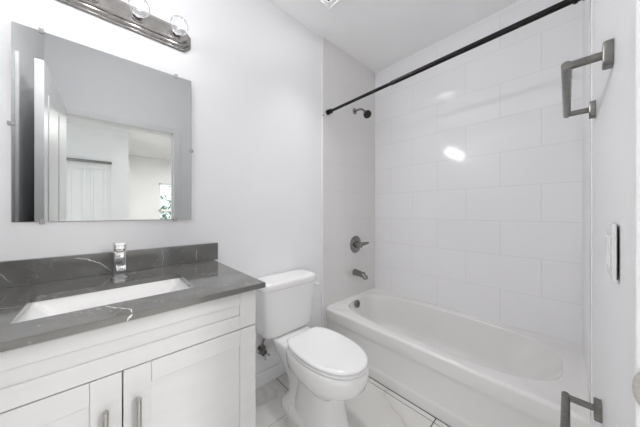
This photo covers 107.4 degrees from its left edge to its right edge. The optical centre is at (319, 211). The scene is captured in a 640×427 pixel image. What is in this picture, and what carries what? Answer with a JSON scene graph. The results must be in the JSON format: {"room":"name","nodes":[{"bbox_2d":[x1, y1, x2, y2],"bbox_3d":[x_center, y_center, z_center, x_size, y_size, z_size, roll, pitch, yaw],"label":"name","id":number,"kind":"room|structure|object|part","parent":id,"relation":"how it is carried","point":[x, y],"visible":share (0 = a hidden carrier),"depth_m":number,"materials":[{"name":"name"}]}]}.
{"room":"bathroom","nodes":[
{"label":"bathroom","id":0,"kind":"room"},
{"bbox_2d":[0,0,320,426],"bbox_3d":[-0.379,-0.143,1.704,2.732,2.671,0.100,0,0,-43],"label":"wall","id":1,"kind":"structure","parent":0,"point":[253,70],"depth_m":1.46,"materials":[{"name":"paint"}]},
{"bbox_2d":[7,21,192,223],"bbox_3d":[-0.945,-0.341,1.102,0.635,0.783,0.019,0,0,-42],"label":"mirror","id":2,"kind":"object","parent":1,"relation":"attached to","point":[96,135],"visible":1,"depth_m":1.04,"materials":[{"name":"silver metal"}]},
{"bbox_2d":[0,243,217,288],"bbox_3d":[-0.938,0.235,1.102,0.889,0.098,0.020,0,0,-43],"label":"backsplash","id":3,"kind":"structure","parent":1,"relation":"attached to","point":[13,273],"depth_m":1.03,"materials":[{"name":"grey stone"}]},
{"bbox_2d":[57,0,190,51],"bbox_3d":[-0.907,-0.934,1.042,0.636,0.120,0.152,0,0,-43],"label":"vanity light","id":4,"kind":"object","parent":1,"relation":"attached to","point":[120,13],"visible":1,"depth_m":1.12,"materials":[{"name":"silver metal"}]},
{"bbox_2d":[131,8,143,21],"bbox_3d":[-0.864,-0.934,1.116,0.052,0.052,0.028,0,0,-43],"label":"socket","id":5,"kind":"object","parent":4,"relation":"attached to","point":[135,11],"depth_m":1.11,"materials":[{"name":"silver metal"}]},
{"bbox_3d":[-0.826,-0.934,1.075,0.082,0.080,0.090,0,0,-43],"label":"bulb","id":6,"kind":"part","parent":4,"relation":"part of","materials":[{"name":"clear glass"}]},
{"bbox_2d":[170,26,181,38],"bbox_3d":[-0.747,-0.934,1.225,0.052,0.052,0.028,0,0,-43],"label":"socket","id":7,"kind":"object","parent":4,"relation":"attached to","point":[173,35],"depth_m":1.22,"materials":[{"name":"silver metal"}]},
{"bbox_3d":[-0.708,-0.934,1.184,0.082,0.080,0.090,0,0,-43],"label":"bulb","id":8,"kind":"part","parent":4,"relation":"part of","materials":[{"name":"clear glass"}]},
{"bbox_2d":[256,338,270,360],"bbox_3d":[-0.373,0.891,1.571,0.067,0.190,0.102,0,0,-43],"label":"supply valve","id":9,"kind":"object","parent":1,"relation":"attached to","point":[261,349],"visible":0.88,"depth_m":1.56,"materials":[{"name":"silver metal"}]},
{"bbox_2d":[256,362,285,388],"bbox_3d":[-0.318,1.145,1.683,0.903,0.092,0.014,0,0,-43],"label":"baseboard","id":10,"kind":"structure","parent":1,"relation":"attached to","point":[262,378],"depth_m":1.64,"materials":[{"name":"wood"}]},
{"bbox_2d":[321,37,322,326],"bbox_3d":[0.020,-0.143,1.994,0.013,2.670,0.016,0,0,-43],"label":"trim","id":11,"kind":"structure","parent":1,"relation":"attached to","point":[321,37],"depth_m":1.99,"materials":[{"name":"ceramic"}]},
{"bbox_2d":[323,38,374,327],"bbox_3d":[0.304,-0.143,2.262,0.770,2.670,0.010,0,0,-43],"label":"wall tile","id":12,"kind":"structure","parent":1,"relation":"attached to","point":[348,137],"depth_m":2.19,"materials":[{"name":"white tile"}]},
{"bbox_2d":[350,236,368,252],"bbox_3d":[0.384,0.320,2.269,0.185,0.166,0.089,0,0,-43],"label":"shower valve","id":13,"kind":"object","parent":12,"relation":"attached to","point":[356,244],"visible":1,"depth_m":2.26,"materials":[{"name":"silver metal"}]},
{"bbox_2d":[352,269,367,279],"bbox_3d":[0.389,0.599,2.228,0.066,0.085,0.156,0,0,-43],"label":"tub spout","id":14,"kind":"object","parent":12,"relation":"attached to","point":[355,272],"visible":1,"depth_m":2.21,"materials":[{"name":"silver metal"}]},
{"bbox_2d":[353,108,371,118],"bbox_3d":[0.390,-0.929,2.202,0.076,0.147,0.202,0,0,-38],"label":"fitting","id":15,"kind":"object","parent":12,"relation":"attached to","point":[367,113],"visible":1,"depth_m":2.15,"materials":[{"name":"silver metal"}]},
{"bbox_2d":[326,0,584,114],"bbox_3d":[0.573,-0.866,1.485,0.044,0.066,1.494,0,0,-43],"label":"curtain rod","id":16,"kind":"object","parent":12,"relation":"attached to","point":[564,3],"visible":1,"depth_m":1.22,"materials":[{"name":"black metal"}]},
{"bbox_2d":[256,373,449,426],"bbox_3d":[0.174,1.222,1.108,2.532,0.060,1.525,0,0,-43],"label":"floor","id":17,"kind":"structure","parent":0,"point":[377,405],"depth_m":1.42,"materials":[{"name":"tile"}]},
{"bbox_2d":[0,290,255,426],"bbox_3d":[-0.748,0.748,0.870,0.826,0.886,0.617,0,0,-43],"label":"vanity cabinet","id":18,"kind":"object","parent":17,"relation":"on","point":[193,365],"visible":0.87,"depth_m":0.71,"materials":[{"name":"wood"}]},
{"bbox_3d":[-0.721,0.771,0.536,0.412,0.631,0.020,0,0,-43],"label":"door","id":19,"kind":"part","parent":18,"relation":"part of","materials":[{"name":"wood"}]},
{"bbox_3d":[-0.577,0.614,0.633,0.012,0.157,0.037,0,0,-43],"label":"handle","id":20,"kind":"part","parent":18,"relation":"part of","materials":[{"name":"silver metal"}]},
{"bbox_2d":[0,243,265,351],"bbox_3d":[-0.736,0.245,0.884,0.889,0.119,0.616,0,0,-43],"label":"countertop","id":21,"kind":"structure","parent":18,"relation":"on","point":[23,282],"depth_m":0.90,"materials":[{"name":"grey stone"}]},
{"bbox_2d":[17,278,189,322],"bbox_3d":[-0.715,0.370,0.836,0.481,0.130,0.316,0,0,-43],"label":"sink","id":22,"kind":"object","parent":21,"relation":"in","point":[40,309],"visible":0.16,"depth_m":0.89,"materials":[{"name":"white ceramic"}]},
{"bbox_2d":[111,241,127,279],"bbox_3d":[-0.826,0.205,0.973,0.054,0.158,0.143,0,0,-43],"label":"faucet","id":23,"kind":"object","parent":21,"relation":"on","point":[119,253],"visible":1,"depth_m":0.98,"materials":[{"name":"silver metal"}]},
{"bbox_3d":[-0.838,0.147,0.986,0.043,0.043,0.096,0,0,-43],"label":"lever","id":24,"kind":"part","parent":23,"relation":"part of","materials":[{"name":"silver metal"}]},
{"bbox_3d":[-0.813,0.207,0.959,0.034,0.050,0.106,0,0,-43],"label":"spout","id":25,"kind":"part","parent":23,"relation":"part of","materials":[{"name":"silver metal"}]},
{"bbox_3d":[-0.525,0.614,0.681,0.012,0.157,0.037,0,0,-43],"label":"handle","id":26,"kind":"part","parent":18,"relation":"part of","materials":[{"name":"silver metal"}]},
{"bbox_3d":[-0.417,0.771,0.818,0.411,0.631,0.020,0,0,-43],"label":"door","id":27,"kind":"part","parent":18,"relation":"part of","materials":[{"name":"wood"}]},
{"bbox_2d":[256,269,368,426],"bbox_3d":[-0.044,0.815,1.415,0.456,0.754,0.758,0,0,-43],"label":"toilet","id":28,"kind":"object","parent":17,"relation":"on","point":[325,369],"visible":0.98,"depth_m":1.33,"materials":[{"name":"white ceramic"}]},
{"bbox_3d":[-0.237,0.644,1.610,0.416,0.302,0.194,0,0,-43],"label":"tank","id":29,"kind":"part","parent":28,"relation":"part of","materials":[{"name":"white ceramic"}]},
{"bbox_3d":[-0.237,0.465,1.609,0.438,0.054,0.212,0,0,-43],"label":"tank lid","id":30,"kind":"part","parent":28,"relation":"part of","materials":[{"name":"white ceramic"}]},
{"bbox_3d":[0.048,0.760,1.303,0.328,0.024,0.468,0,0,-43],"label":"lid","id":31,"kind":"part","parent":28,"relation":"part of","materials":[{"name":"white plastic"}]},
{"bbox_3d":[0.047,0.783,1.303,0.326,0.016,0.466,0,0,-43],"label":"seat","id":32,"kind":"part","parent":28,"relation":"part of","materials":[{"name":"white plastic"}]},
{"bbox_2d":[326,288,590,426],"bbox_3d":[0.828,1.003,1.722,0.734,0.376,1.492,0,0,-43],"label":"bathtub","id":33,"kind":"object","parent":17,"relation":"on","point":[462,369],"visible":1,"depth_m":1.47,"materials":[{"name":"ceramic"}]},
{"bbox_3d":[0.354,0.870,2.213,0.070,0.070,0.026,0,0,-43],"label":"overflow plate","id":34,"kind":"part","parent":33,"relation":"part of","materials":[{"name":"silver metal"}]},
{"bbox_2d":[268,0,519,72],"bbox_3d":[0.180,-1.519,1.101,2.732,0.080,1.745,0,0,-43],"label":"ceiling","id":35,"kind":"structure","parent":0,"point":[378,34],"depth_m":1.84,"materials":[{"name":"paint"}]},
{"bbox_2d":[315,0,342,11],"bbox_3d":[0.064,-1.469,1.542,0.260,0.020,0.260,0,0,-43],"label":"ceiling vent","id":36,"kind":"object","parent":35,"relation":"in","point":[329,5],"visible":1,"depth_m":1.66,"materials":[{"name":"metal"}]},
{"bbox_2d":[322,0,336,6],"bbox_3d":[0.064,-1.469,1.542,0.202,0.006,0.206,0,0,-43],"label":"grille","id":37,"kind":"object","parent":36,"relation":"attached to","point":[325,3],"depth_m":1.65,"materials":[{"name":"metal"}]},
{"bbox_2d":[375,0,581,344],"bbox_3d":[1.179,-0.143,1.959,0.100,2.671,1.645,0,0,-43],"label":"wall","id":38,"kind":"structure","parent":0,"point":[478,160],"depth_m":1.79,"materials":[{"name":"white tile"}]},
{"bbox_2d":[582,0,628,426],"bbox_3d":[0.722,-0.143,0.517,2.532,2.671,0.152,0,0,-43],"label":"wall","id":39,"kind":"structure","parent":0,"point":[610,17],"depth_m":0.62,"materials":[{"name":"paint"}]},
{"bbox_2d":[560,391,601,426],"bbox_3d":[0.652,0.596,0.578,0.480,0.058,0.093,0,0,-43],"label":"towel bar","id":40,"kind":"object","parent":39,"relation":"attached to","point":[566,398],"visible":1,"depth_m":0.70,"materials":[{"name":"metal"}]},
{"bbox_3d":[0.629,0.594,0.604,0.464,0.020,0.020,0,0,-44],"label":"rod","id":41,"kind":"part","parent":40,"relation":"part of","materials":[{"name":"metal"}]},
{"bbox_3d":[0.815,0.594,0.728,0.019,0.019,0.062,0,0,-43],"label":"post","id":42,"kind":"part","parent":40,"relation":"part of","materials":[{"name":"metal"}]},
{"bbox_3d":[0.834,0.596,0.707,0.038,0.058,0.016,0,0,-43],"label":"wall plate","id":43,"kind":"part","parent":40,"relation":"part of","materials":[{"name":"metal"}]},
{"bbox_2d":[561,38,613,118],"bbox_3d":[0.796,-0.363,0.718,0.463,0.058,0.086,0,0,-44],"label":"towel bar","id":44,"kind":"object","parent":39,"relation":"attached to","point":[607,54],"visible":1,"depth_m":0.59,"materials":[{"name":"metal"}]},
{"bbox_3d":[0.777,-0.365,0.741,0.447,0.020,0.020,0,0,-44],"label":"rod","id":45,"kind":"part","parent":44,"relation":"part of","materials":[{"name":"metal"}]},
{"bbox_3d":[0.955,-0.365,0.860,0.019,0.019,0.058,0,0,-43],"label":"post","id":46,"kind":"part","parent":44,"relation":"part of","materials":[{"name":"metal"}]},
{"bbox_3d":[0.648,-0.365,0.566,0.019,0.019,0.061,0,0,-43],"label":"post","id":47,"kind":"part","parent":44,"relation":"part of","materials":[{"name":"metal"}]},
{"bbox_3d":[0.973,-0.363,0.841,0.038,0.058,0.016,0,0,-43],"label":"wall plate","id":48,"kind":"part","parent":44,"relation":"part of","materials":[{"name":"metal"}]},
{"bbox_3d":[0.667,-0.363,0.545,0.038,0.058,0.016,0,0,-43],"label":"wall plate","id":49,"kind":"part","parent":44,"relation":"part of","materials":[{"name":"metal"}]},
{"bbox_2d":[590,0,590,414],"bbox_3d":[1.354,-0.143,1.163,0.724,2.670,0.040,0,0,-43],"label":"wall tile","id":50,"kind":"structure","parent":39,"relation":"attached to","point":[590,0],"depth_m":0.98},
{"bbox_2d":[591,0,592,426],"bbox_3d":[1.084,-0.143,0.913,0.016,2.670,0.041,0,0,-43],"label":"trim","id":51,"kind":"structure","parent":39,"relation":"attached to","point":[591,0],"depth_m":0.92,"materials":[{"name":"ceramic"}]},
{"bbox_2d":[605,222,617,282],"bbox_3d":[0.641,0.086,0.518,0.114,0.119,0.011,0,0,-43],"label":"light switch","id":52,"kind":"object","parent":39,"relation":"attached to","point":[611,238],"visible":1,"depth_m":0.48,"materials":[{"name":"plastic"}]},
{"bbox_2d":[629,0,639,426],"bbox_3d":[0.139,0.144,0.043,0.935,2.093,0.010,0,0,-43],"label":"door","id":53,"kind":"structure","parent":39,"relation":"attached to","point":[634,5],"depth_m":0.34,"materials":[{"name":"wood"}]},
{"bbox_2d":[632,372,639,404],"bbox_3d":[0.446,0.240,0.303,0.003,0.058,0.052,0,0,-43],"label":"strike plate","id":54,"kind":"object","parent":53,"relation":"attached to","point":[636,380],"visible":1,"depth_m":0.32,"materials":[{"name":"silver metal"}]}
]}

